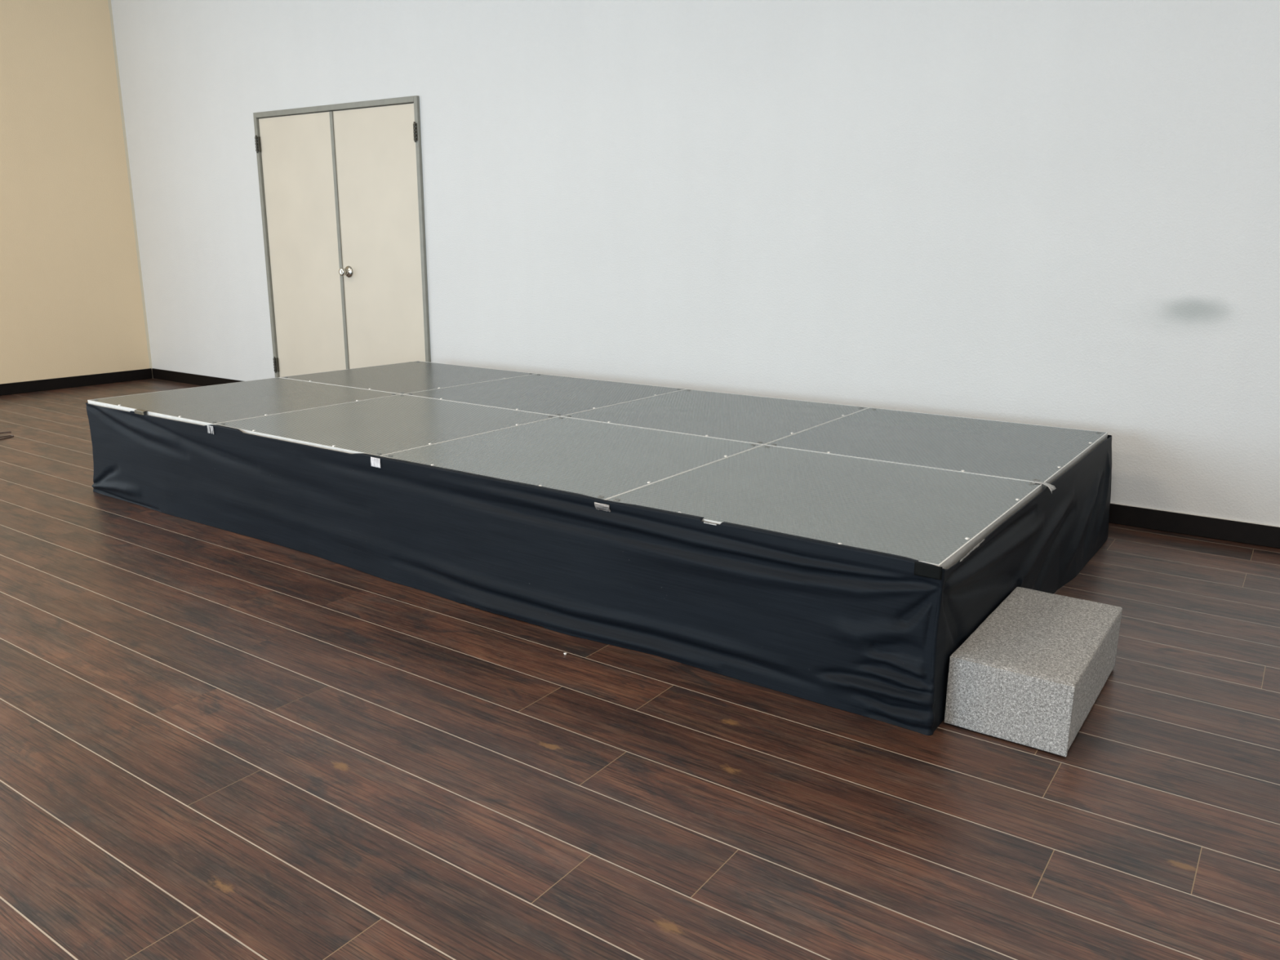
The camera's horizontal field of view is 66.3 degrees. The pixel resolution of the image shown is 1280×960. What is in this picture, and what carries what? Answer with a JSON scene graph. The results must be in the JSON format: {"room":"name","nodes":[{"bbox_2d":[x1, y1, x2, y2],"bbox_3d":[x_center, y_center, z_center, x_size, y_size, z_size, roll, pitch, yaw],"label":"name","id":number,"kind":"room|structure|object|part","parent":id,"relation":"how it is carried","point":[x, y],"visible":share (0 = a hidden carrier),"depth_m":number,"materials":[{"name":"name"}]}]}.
{"room":"event hall","nodes":[
{"label":"event hall","id":0,"kind":"room"},
{"bbox_2d":[0,0,152,383],"bbox_3d":[-6.771,-1.893,4.414,0.140,3.850,8.913,10,17,34],"label":"wall","id":1,"kind":"structure","parent":0,"point":[73,304],"depth_m":7.59,"materials":[{"name":"beige paint"}]},
{"bbox_2d":[0,368,152,395],"bbox_3d":[-6.651,-0.080,4.919,0.010,0.086,8.647,10,17,34],"label":"baseboard","id":2,"kind":"structure","parent":1,"relation":"attached to","point":[15,388],"depth_m":7.84,"materials":[{"name":"brown plastic"}]},
{"bbox_2d":[0,377,1279,959],"bbox_3d":[-1.796,0.824,1.572,12.116,0.001,9.175,10,17,33],"label":"floor","id":3,"kind":"structure","parent":0,"point":[216,744],"depth_m":2.22,"materials":[{"name":"brown wood"}]},
{"bbox_2d":[0,431,13,439],"bbox_3d":[-3.961,-0.254,5.868,0.356,0.007,0.263,-7,16,-28],"label":"power cord","id":4,"kind":"object","parent":3,"relation":"on","point":[7,436],"visible":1,"depth_m":5.91,"materials":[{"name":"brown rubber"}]},
{"bbox_2d":[87,360,1107,568],"bbox_3d":[-0.346,-0.072,4.325,4.032,0.442,2.062,10,17,34],"label":"stage","id":5,"kind":"object","parent":3,"relation":"on","point":[924,487],"visible":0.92,"depth_m":3.71,"materials":[{"name":"metal"}]},
{"bbox_2d":[134,408,146,415],"bbox_3d":[-2.192,-0.299,4.308,0.076,0.017,0.026,10,17,34],"label":"tape piece","id":6,"kind":"object","parent":5,"relation":"attached to","point":[140,411],"visible":1,"depth_m":4.30,"materials":[{"name":"beige plastic"}]},
{"bbox_3d":[-1.877,-0.357,4.707,1.020,0.085,1.009,10,17,34],"label":"edge frame","id":7,"kind":"part","parent":5,"relation":"part of","materials":[{"name":"metal"}]},
{"bbox_3d":[-1.877,-0.388,4.699,1.014,0.020,1.004,10,17,34],"label":"deck panel","id":8,"kind":"part","parent":5,"relation":"part of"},
{"bbox_3d":[-1.047,-0.213,4.145,1.017,0.085,1.005,10,17,34],"label":"edge frame","id":9,"kind":"part","parent":5,"relation":"part of","materials":[{"name":"metal"}]},
{"bbox_3d":[-1.047,-0.244,4.137,1.011,0.020,1.000,10,17,34],"label":"deck panel","id":10,"kind":"part","parent":5,"relation":"part of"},
{"bbox_3d":[-1.278,-0.573,5.467,1.008,0.020,0.975,10,17,34],"label":"deck panel","id":11,"kind":"part","parent":5,"relation":"part of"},
{"bbox_3d":[-1.278,-0.542,5.475,1.014,0.085,0.980,10,17,34],"label":"edge frame","id":12,"kind":"part","parent":5,"relation":"part of","materials":[{"name":"metal"}]},
{"bbox_3d":[-0.466,-0.434,4.926,1.013,0.020,0.998,10,17,34],"label":"deck panel","id":13,"kind":"part","parent":5,"relation":"part of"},
{"bbox_3d":[-0.466,-0.403,4.934,1.019,0.085,1.004,10,17,34],"label":"edge frame","id":14,"kind":"part","parent":5,"relation":"part of","materials":[{"name":"metal"}]},
{"bbox_3d":[-0.226,-0.099,3.571,0.991,0.020,0.997,10,17,34],"label":"deck panel","id":15,"kind":"part","parent":5,"relation":"part of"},
{"bbox_3d":[-0.227,-0.068,3.579,0.996,0.085,1.002,10,17,34],"label":"edge frame","id":16,"kind":"part","parent":5,"relation":"part of","materials":[{"name":"metal"}]},
{"bbox_2d":[85,361,1111,735],"bbox_3d":[-0.356,-0.063,4.285,4.208,0.441,2.230,10,17,34],"label":"stage skirt","id":17,"kind":"object","parent":5,"relation":"attached to","point":[846,628],"visible":0.92,"depth_m":2.98,"materials":[{"name":"black fabric"}]},
{"bbox_2d":[206,425,213,434],"bbox_3d":[-1.755,-0.204,4.000,0.045,0.035,0.002,10,17,34],"label":"tape piece","id":18,"kind":"object","parent":17,"relation":"attached to","point":[210,428],"visible":1,"depth_m":4.00,"materials":[{"name":"white plastic"}]},
{"bbox_2d":[370,457,380,467],"bbox_3d":[-0.928,-0.061,3.437,0.049,0.035,0.002,10,17,34],"label":"tape piece","id":19,"kind":"object","parent":17,"relation":"attached to","point":[375,462],"visible":1,"depth_m":3.44,"materials":[{"name":"white paper"}]},
{"bbox_2d":[594,502,610,511],"bbox_3d":[-0.111,0.080,2.885,0.055,0.024,0.010,10,17,34],"label":"tape piece","id":20,"kind":"object","parent":17,"relation":"attached to","point":[598,506],"visible":1,"depth_m":2.88,"materials":[{"name":"white plastic"}]},
{"bbox_2d":[913,561,942,580],"bbox_3d":[0.688,0.218,2.337,0.067,0.034,0.002,10,17,33],"label":"tape piece","id":21,"kind":"object","parent":17,"relation":"attached to","point":[927,571],"visible":1,"depth_m":2.34,"materials":[{"name":"black fabric"}]},
{"bbox_2d":[960,538,984,561],"bbox_3d":[0.844,0.178,2.485,0.002,0.011,0.195,10,17,34],"label":"tape piece","id":22,"kind":"object","parent":17,"relation":"attached to","point":[979,544],"visible":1,"depth_m":2.48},
{"bbox_3d":[0.359,-0.295,4.384,0.989,0.020,1.037,10,17,34],"label":"deck panel","id":23,"kind":"part","parent":5,"relation":"part of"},
{"bbox_3d":[0.359,-0.264,4.391,0.994,0.085,1.042,10,17,34],"label":"edge frame","id":24,"kind":"part","parent":5,"relation":"part of","materials":[{"name":"metal"}]},
{"bbox_3d":[0.590,0.045,3.012,0.998,0.020,0.998,10,17,34],"label":"deck panel","id":25,"kind":"part","parent":5,"relation":"part of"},
{"bbox_3d":[0.591,0.076,3.020,1.005,0.085,1.004,10,17,34],"label":"edge frame","id":26,"kind":"part","parent":5,"relation":"part of","materials":[{"name":"metal"}]},
{"bbox_3d":[1.180,-0.154,3.834,1.004,0.020,1.052,10,17,34],"label":"deck panel","id":27,"kind":"part","parent":5,"relation":"part of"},
{"bbox_3d":[1.181,-0.123,3.841,1.011,0.085,1.057,10,17,34],"label":"edge frame","id":28,"kind":"part","parent":5,"relation":"part of","materials":[{"name":"metal"}]},
{"bbox_2d":[1031,480,1056,493],"bbox_3d":[1.281,0.023,3.113,0.070,0.022,0.053,10,17,34],"label":"tape piece","id":29,"kind":"object","parent":5,"relation":"attached to","point":[1051,487],"visible":1,"depth_m":3.11,"materials":[{"name":"white plastic"}]},
{"bbox_2d":[944,586,1122,756],"bbox_3d":[1.067,0.487,2.622,0.294,0.188,0.622,10,17,34],"label":"carpeted step","id":30,"kind":"structure","parent":3,"relation":"on","point":[1031,674],"depth_m":2.43,"materials":[{"name":"grey carpet"}]},
{"bbox_3d":[1.067,0.564,2.642,0.284,0.029,0.610,10,17,34],"label":"board","id":31,"kind":"part","parent":30,"relation":"part of","materials":[{"name":"grey carpet"}]},
{"bbox_2d":[111,0,1279,525],"bbox_3d":[0.848,-1.910,4.694,12.415,3.850,0.140,10,17,33],"label":"wall","id":32,"kind":"structure","parent":0,"point":[1055,213],"depth_m":4.76,"materials":[{"name":"white paint"}]},
{"bbox_2d":[254,111,349,377],"bbox_3d":[-2.387,-1.543,6.970,0.833,1.989,0.079,10,17,33],"label":"door","id":33,"kind":"structure","parent":32,"relation":"in","point":[299,162],"depth_m":6.92,"materials":[{"name":"beige paint"}]},
{"bbox_2d":[253,95,431,377],"bbox_3d":[-2.032,-1.509,6.776,1.654,2.036,0.122,10,17,33],"label":"trim","id":34,"kind":"structure","parent":32,"relation":"attached to","point":[415,99],"depth_m":6.41,"materials":[{"name":"grey paint"}]},
{"bbox_2d":[333,102,425,368],"bbox_3d":[-1.722,-1.425,6.510,0.815,1.989,0.114,10,17,33],"label":"door","id":35,"kind":"structure","parent":32,"relation":"in","point":[375,152],"depth_m":6.48,"materials":[{"name":"wood"}]},
{"bbox_3d":[-2.015,-1.422,6.689,0.080,0.080,0.069,10,17,33],"label":"knob","id":36,"kind":"part","parent":35,"relation":"part of","materials":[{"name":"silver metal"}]},
{"bbox_2d":[151,368,1279,548],"bbox_3d":[0.756,-0.077,5.107,11.904,0.090,0.010,10,17,33],"label":"baseboard","id":37,"kind":"structure","parent":32,"relation":"attached to","point":[1208,526],"depth_m":4.11,"materials":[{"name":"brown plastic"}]}
]}

